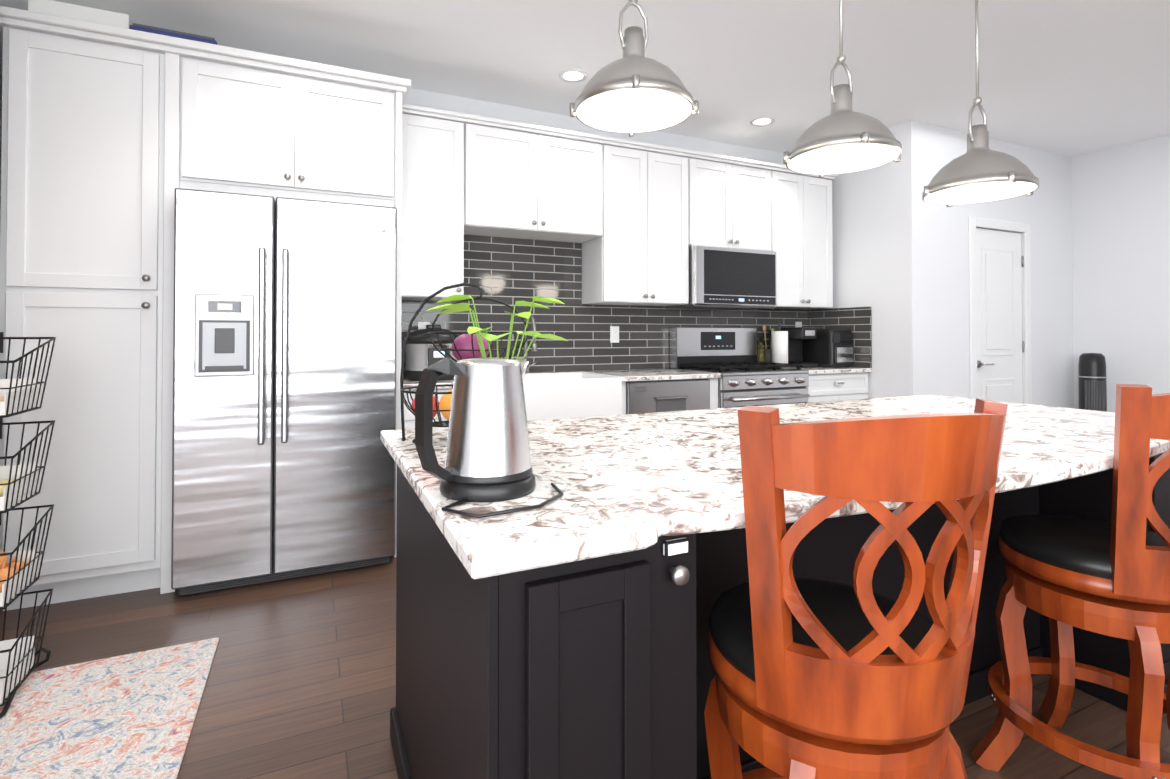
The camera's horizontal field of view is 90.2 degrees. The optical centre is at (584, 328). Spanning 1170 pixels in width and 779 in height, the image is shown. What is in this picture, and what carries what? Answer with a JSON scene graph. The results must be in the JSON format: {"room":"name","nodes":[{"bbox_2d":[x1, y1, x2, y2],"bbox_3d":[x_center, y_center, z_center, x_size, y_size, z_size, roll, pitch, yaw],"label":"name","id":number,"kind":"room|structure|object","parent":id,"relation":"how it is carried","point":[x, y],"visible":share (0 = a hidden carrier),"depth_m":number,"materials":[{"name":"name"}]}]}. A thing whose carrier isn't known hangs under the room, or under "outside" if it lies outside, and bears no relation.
{"room":"kitchen","nodes":[
{"label":"kitchen","id":0,"kind":"room"},
{"bbox_2d":[0,0,27,232],"bbox_3d":[-1.224,-0.210,-0.376,0.100,2.700,7.200,0,-1,-25],"label":"wall","id":1,"kind":"structure","parent":0,"point":[20,4],"depth_m":2.52,"materials":[{"name":"white paint"}]},
{"bbox_2d":[523,378,623,420],"bbox_3d":[-0.149,0.417,3.380,0.816,0.237,0.035,0,-1,-25],"label":"sink","id":2,"kind":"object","parent":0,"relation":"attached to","point":[545,398],"depth_m":3.40,"materials":[{"name":"white ceramic"}]},
{"bbox_2d":[0,556,1169,778],"bbox_3d":[2.074,1.210,1.207,8.430,0.100,8.300,0,-1,-25],"label":"floor","id":3,"kind":"structure","parent":0,"point":[300,682],"depth_m":1.96,"materials":[{"name":"brown wood"}]},
{"bbox_2d":[0,14,187,610],"bbox_3d":[-2.237,-0.039,2.770,0.607,2.435,0.632,0,-1,-25],"label":"tall cabinet","id":4,"kind":"object","parent":3,"relation":"on","point":[92,151],"depth_m":2.50,"materials":[{"name":"white wood"}]},
{"bbox_2d":[28,0,132,28],"bbox_3d":[-2.321,-1.358,2.768,0.350,0.128,0.440,0,-1,-25],"label":"storage box","id":5,"kind":"object","parent":4,"relation":"on","point":[79,12],"visible":0.17,"depth_m":2.57,"materials":[{"name":"white paper"}]},
{"bbox_2d":[0,637,218,778],"bbox_3d":[-1.158,1.149,0.693,0.880,0.008,2.910,0,-1,-25],"label":"rug","id":6,"kind":"object","parent":3,"relation":"on","point":[130,716],"visible":1,"depth_m":1.73,"materials":[{"name":"multicoloured fabric"}]},
{"bbox_2d":[0,332,55,718],"bbox_3d":[-1.880,0.506,1.758,0.315,1.292,0.431,0,-1,-25],"label":"stand","id":7,"kind":"object","parent":6,"relation":"on","point":[18,571],"visible":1,"depth_m":1.89,"materials":[{"name":"black metal"}]},
{"bbox_2d":[172,190,407,595],"bbox_3d":[-1.501,0.296,3.068,0.954,1.772,0.655,0,-1,-25],"label":"refrigerator","id":8,"kind":"object","parent":3,"relation":"on","point":[224,272],"depth_m":2.66,"materials":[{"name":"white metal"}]},
{"bbox_2d":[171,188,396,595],"bbox_3d":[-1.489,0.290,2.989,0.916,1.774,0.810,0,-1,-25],"label":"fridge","id":9,"kind":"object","parent":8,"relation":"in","point":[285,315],"depth_m":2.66,"materials":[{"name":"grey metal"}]},
{"bbox_2d":[404,380,453,428],"bbox_3d":[-0.846,0.757,3.421,0.527,0.858,0.616,0,-1,-25],"label":"base cabinet","id":10,"kind":"object","parent":3,"relation":"on","point":[409,422],"depth_m":3.09,"materials":[{"name":"white wood"}]},
{"bbox_2d":[401,325,459,380],"bbox_3d":[-0.881,0.137,3.389,0.360,0.315,0.335,0,-1,-25],"label":"pot","id":11,"kind":"object","parent":10,"relation":"on","point":[422,352],"visible":0.62,"depth_m":3.25,"materials":[{"name":"silver plastic"}]},
{"bbox_2d":[616,370,711,414],"bbox_3d":[0.424,0.766,4.011,0.754,0.855,0.625,0,-1,-25],"label":"base cabinet","id":12,"kind":"object","parent":3,"relation":"on","point":[645,391],"depth_m":3.72,"materials":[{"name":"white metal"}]},
{"bbox_2d":[626,378,709,413],"bbox_3d":[0.432,0.766,3.980,0.622,0.855,0.595,0,-1,-25],"label":"dishwasher","id":13,"kind":"object","parent":12,"relation":"in","point":[643,395],"depth_m":3.71,"materials":[{"name":"grey metal"}]},
{"bbox_2d":[664,370,819,408],"bbox_3d":[1.124,0.761,4.324,0.914,0.872,0.652,0,-1,-25],"label":"oven","id":14,"kind":"object","parent":3,"relation":"on","point":[757,387],"depth_m":4.02,"materials":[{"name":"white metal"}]},
{"bbox_2d":[523,354,755,381],"bbox_3d":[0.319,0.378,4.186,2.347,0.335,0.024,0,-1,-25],"label":"countertop","id":15,"kind":"structure","parent":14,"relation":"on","point":[683,357],"depth_m":4.45,"materials":[{"name":"white stone"}]},
{"bbox_2d":[720,370,747,373],"bbox_3d":[1.140,0.302,4.301,0.711,0.004,0.486,0,-1,-25],"label":"countertop","id":16,"kind":"structure","parent":14,"relation":"on","point":[721,371],"depth_m":3.95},
{"bbox_2d":[680,362,799,373],"bbox_3d":[1.140,0.282,4.301,0.719,0.036,0.474,0,-1,-25],"label":"cooktop","id":17,"kind":"object","parent":16,"relation":"in","point":[715,367],"depth_m":4.22,"materials":[{"name":"black metal"}]},
{"bbox_2d":[757,336,764,361],"bbox_3d":[1.418,0.186,4.700,0.066,0.250,0.064,0,-1,-25],"label":"bottle","id":18,"kind":"object","parent":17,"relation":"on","point":[760,353],"visible":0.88,"depth_m":4.68,"materials":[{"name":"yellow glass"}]},
{"bbox_2d":[670,327,809,407],"bbox_3d":[1.141,0.594,4.294,0.773,1.205,0.693,0,-1,-25],"label":"range","id":19,"kind":"object","parent":14,"relation":"in","point":[729,352],"depth_m":4.20,"materials":[{"name":"grey metal"}]},
{"bbox_2d":[771,323,789,367],"bbox_3d":[1.533,0.136,4.589,0.150,0.347,0.150,0,-1,-25],"label":"paper towel","id":20,"kind":"object","parent":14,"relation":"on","point":[779,344],"visible":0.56,"depth_m":4.54,"materials":[{"name":"white paper"}]},
{"bbox_2d":[763,325,817,367],"bbox_3d":[1.635,0.141,4.681,0.251,0.340,0.380,0,-1,-25],"label":"coffee maker","id":21,"kind":"object","parent":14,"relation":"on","point":[796,335],"visible":0.65,"depth_m":4.65,"materials":[{"name":"black plastic"}]},
{"bbox_2d":[390,468,1169,778],"bbox_3d":[0.720,0.747,1.708,2.348,0.838,1.003,0,-1,-25],"label":"kitchen island","id":22,"kind":"object","parent":3,"relation":"on","point":[565,635],"depth_m":0.92,"materials":[{"name":"black wood"}]},
{"bbox_2d":[381,395,1169,598],"bbox_3d":[0.733,0.311,1.698,2.410,0.031,1.095,0,-1,-25],"label":"island countertop","id":23,"kind":"structure","parent":22,"relation":"on","point":[638,490],"depth_m":1.16,"materials":[{"name":"white stone"}]},
{"bbox_2d":[400,283,527,442],"bbox_3d":[-0.306,0.088,1.497,0.318,0.410,0.283,0,-1,-25],"label":"fruit stand","id":24,"kind":"object","parent":23,"relation":"on","point":[465,344],"visible":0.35,"depth_m":1.48,"materials":[{"name":"black metal"}]},
{"bbox_2d":[415,357,562,517],"bbox_3d":[-0.165,0.168,1.000,0.246,0.236,0.248,0,-1,-25],"label":"kettle","id":25,"kind":"object","parent":23,"relation":"on","point":[487,458],"visible":1,"depth_m":0.98,"materials":[{"name":"silver metal"}]},
{"bbox_2d":[427,295,567,358],"bbox_3d":[-0.172,0.109,1.221,0.321,0.360,0.218,0,-1,-25],"label":"potted plant","id":26,"kind":"object","parent":23,"relation":"on","point":[458,307],"visible":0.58,"depth_m":1.22,"materials":[{"name":"green plant"}]},
{"bbox_2d":[800,367,870,401],"bbox_3d":[1.767,0.772,4.642,0.659,0.858,0.622,0,-1,-25],"label":"base cabinet","id":27,"kind":"object","parent":3,"relation":"on","point":[835,385],"depth_m":4.40,"materials":[{"name":"white wood"}]},
{"bbox_2d":[802,329,853,367],"bbox_3d":[1.969,0.160,4.672,0.250,0.300,0.400,0,-1,-25],"label":"coffee maker","id":28,"kind":"object","parent":27,"relation":"on","point":[831,348],"visible":0.9,"depth_m":4.57,"materials":[{"name":"black plastic"}]},
{"bbox_2d":[704,398,1007,778],"bbox_3d":[0.437,0.645,1.033,0.484,1.050,0.504,0,-1,-14],"label":"stool","id":29,"kind":"object","parent":3,"relation":"on","point":[824,679],"visible":1,"depth_m":0.85,"materials":[{"name":"brown wood"}]},
{"bbox_2d":[971,384,1169,778],"bbox_3d":[1.319,0.651,1.473,0.484,1.050,0.504,0,-1,-29],"label":"stool","id":30,"kind":"object","parent":3,"relation":"on","point":[1064,574],"visible":0.98,"depth_m":1.35,"materials":[{"name":"brown wood"}]},
{"bbox_2d":[1078,353,1106,411],"bbox_3d":[4.141,0.702,4.755,0.260,1.000,0.260,0,-1,-25],"label":"tower fan","id":31,"kind":"object","parent":3,"relation":"on","point":[1092,386],"visible":0.48,"depth_m":4.69,"materials":[{"name":"black plastic"}]},
{"bbox_2d":[24,0,1169,156],"bbox_3d":[2.074,-1.590,1.241,7.430,0.100,7.300,0,-1,-25],"label":"ceiling","id":32,"kind":"structure","parent":0,"point":[1071,78],"depth_m":3.20,"materials":[{"name":"white paint"}]},
{"bbox_2d":[559,69,587,82],"bbox_3d":[-0.070,-1.509,3.493,0.176,0.006,0.176,0,-1,-25],"label":"recessed light","id":33,"kind":"object","parent":32,"relation":"in","point":[573,75],"visible":1,"depth_m":3.49,"materials":[{"name":"white"}]},
{"bbox_2d":[570,0,698,136],"bbox_3d":[0.158,-1.101,1.895,0.384,0.861,0.384,0,-1,-25],"label":"pendant light","id":34,"kind":"object","parent":32,"relation":"hanging from","point":[633,91],"visible":1,"depth_m":1.81,"materials":[{"name":"silver metal"}]},
{"bbox_2d":[750,117,774,125],"bbox_3d":[1.291,-1.500,4.242,0.176,0.006,0.176,0,-1,-25],"label":"recessed light","id":35,"kind":"object","parent":32,"relation":"in","point":[763,121],"visible":1,"depth_m":4.24,"materials":[{"name":"white"}]},
{"bbox_2d":[783,0,901,177],"bbox_3d":[0.933,-1.055,2.125,0.384,0.946,0.384,0,-1,-25],"label":"pendant light","id":36,"kind":"object","parent":32,"relation":"hanging from","point":[842,137],"visible":1,"depth_m":2.04,"materials":[{"name":"silver metal"}]},
{"bbox_2d":[922,0,1038,206],"bbox_3d":[1.560,-1.016,2.319,0.384,1.021,0.384,0,-1,-25],"label":"pendant light","id":37,"kind":"object","parent":32,"relation":"hanging from","point":[979,171],"visible":1,"depth_m":2.24,"materials":[{"name":"silver metal"}]},
{"bbox_2d":[404,88,806,371],"bbox_3d":[-0.405,-0.156,4.038,5.330,2.700,0.100,0,-1,-25],"label":"wall","id":38,"kind":"structure","parent":0,"point":[422,98],"depth_m":4.12,"materials":[{"name":"white paint"}]},
{"bbox_2d":[180,46,399,209],"bbox_3d":[-1.539,-0.960,3.111,0.936,0.585,0.627,0,-1,-25],"label":"upper cabinet","id":39,"kind":"object","parent":38,"relation":"attached to","point":[260,127],"depth_m":2.81,"materials":[{"name":"white wood"}]},
{"bbox_2d":[129,23,217,44],"bbox_3d":[-1.942,-1.325,2.807,0.330,0.063,0.350,0,-1,-25],"label":"flat box","id":40,"kind":"object","parent":39,"relation":"on","point":[168,32],"visible":0.29,"depth_m":2.65,"materials":[{"name":"blue cardboard"}]},
{"bbox_2d":[396,102,479,301],"bbox_3d":[-0.935,-0.720,3.546,0.457,1.085,0.346,0,-1,-25],"label":"upper cabinet","id":41,"kind":"object","parent":38,"relation":"attached to","point":[440,149],"depth_m":3.41,"materials":[{"name":"white wood"}]},
{"bbox_2d":[480,116,603,245],"bbox_3d":[-0.370,-0.934,3.814,0.915,0.650,0.346,0,-1,-25],"label":"upper cabinet","id":42,"kind":"object","parent":38,"relation":"attached to","point":[538,183],"depth_m":3.68,"materials":[{"name":"white wood"}]},
{"bbox_2d":[580,374,615,377],"bbox_3d":[0.095,0.422,3.791,0.025,0.237,0.501,0,-1,-25],"label":"backsplash","id":43,"kind":"structure","parent":38,"relation":"attached to","point":[581,375],"depth_m":3.81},
{"bbox_2d":[572,136,699,309],"bbox_3d":[0.357,-0.712,4.152,0.814,1.085,0.346,0,-1,-25],"label":"upper cabinet","id":44,"kind":"object","parent":38,"relation":"attached to","point":[652,191],"depth_m":4.00,"materials":[{"name":"white wood"}]},
{"bbox_2d":[664,234,779,309],"bbox_3d":[1.027,-0.405,4.427,0.750,0.487,0.409,0,-1,-25],"label":"upper cabinet","id":45,"kind":"object","parent":38,"relation":"attached to","point":[726,271],"depth_m":4.25,"materials":[{"name":"white"}]},
{"bbox_2d":[664,245,776,309],"bbox_3d":[1.027,-0.366,4.426,0.750,0.432,0.412,0,-1,-25],"label":"microwave","id":46,"kind":"object","parent":45,"relation":"in","point":[719,277],"depth_m":4.23,"materials":[{"name":"silver metal"}]},
{"bbox_2d":[700,152,775,237],"bbox_3d":[1.013,-0.919,4.462,0.760,0.665,0.346,0,-1,-25],"label":"upper cabinet","id":47,"kind":"object","parent":38,"relation":"attached to","point":[738,195],"depth_m":4.32,"materials":[{"name":"white wood"}]},
{"bbox_2d":[776,164,835,309],"bbox_3d":[1.621,-0.705,4.744,0.707,1.085,0.346,0,-1,-25],"label":"upper cabinet","id":48,"kind":"object","parent":38,"relation":"attached to","point":[803,201],"depth_m":4.61,"materials":[{"name":"white wood"}]},
{"bbox_2d":[807,125,899,397],"bbox_3d":[2.171,-0.148,4.704,0.100,2.700,0.880,0,-1,-25],"label":"wall","id":49,"kind":"structure","parent":0,"point":[865,220],"depth_m":4.48,"materials":[{"name":"white paint"}]},
{"bbox_2d":[898,120,1073,407],"bbox_3d":[3.330,-0.148,4.706,2.200,2.700,0.100,0,-1,-25],"label":"wall","id":50,"kind":"structure","parent":0,"point":[934,297],"depth_m":4.42,"materials":[{"name":"white paint"}]},
{"bbox_2d":[969,216,1031,403],"bbox_3d":[3.300,0.173,4.637,0.790,2.055,0.093,0,-1,-25],"label":"closet door","id":51,"kind":"structure","parent":50,"relation":"in","point":[995,308],"depth_m":4.64,"materials":[{"name":"white wood"}]},
{"bbox_2d":[1071,134,1169,411],"bbox_3d":[5.621,-0.177,2.290,0.100,2.700,6.220,0,-1,-25],"label":"wall","id":52,"kind":"structure","parent":0,"point":[1121,248],"depth_m":4.77,"materials":[{"name":"white paint"}]}
]}

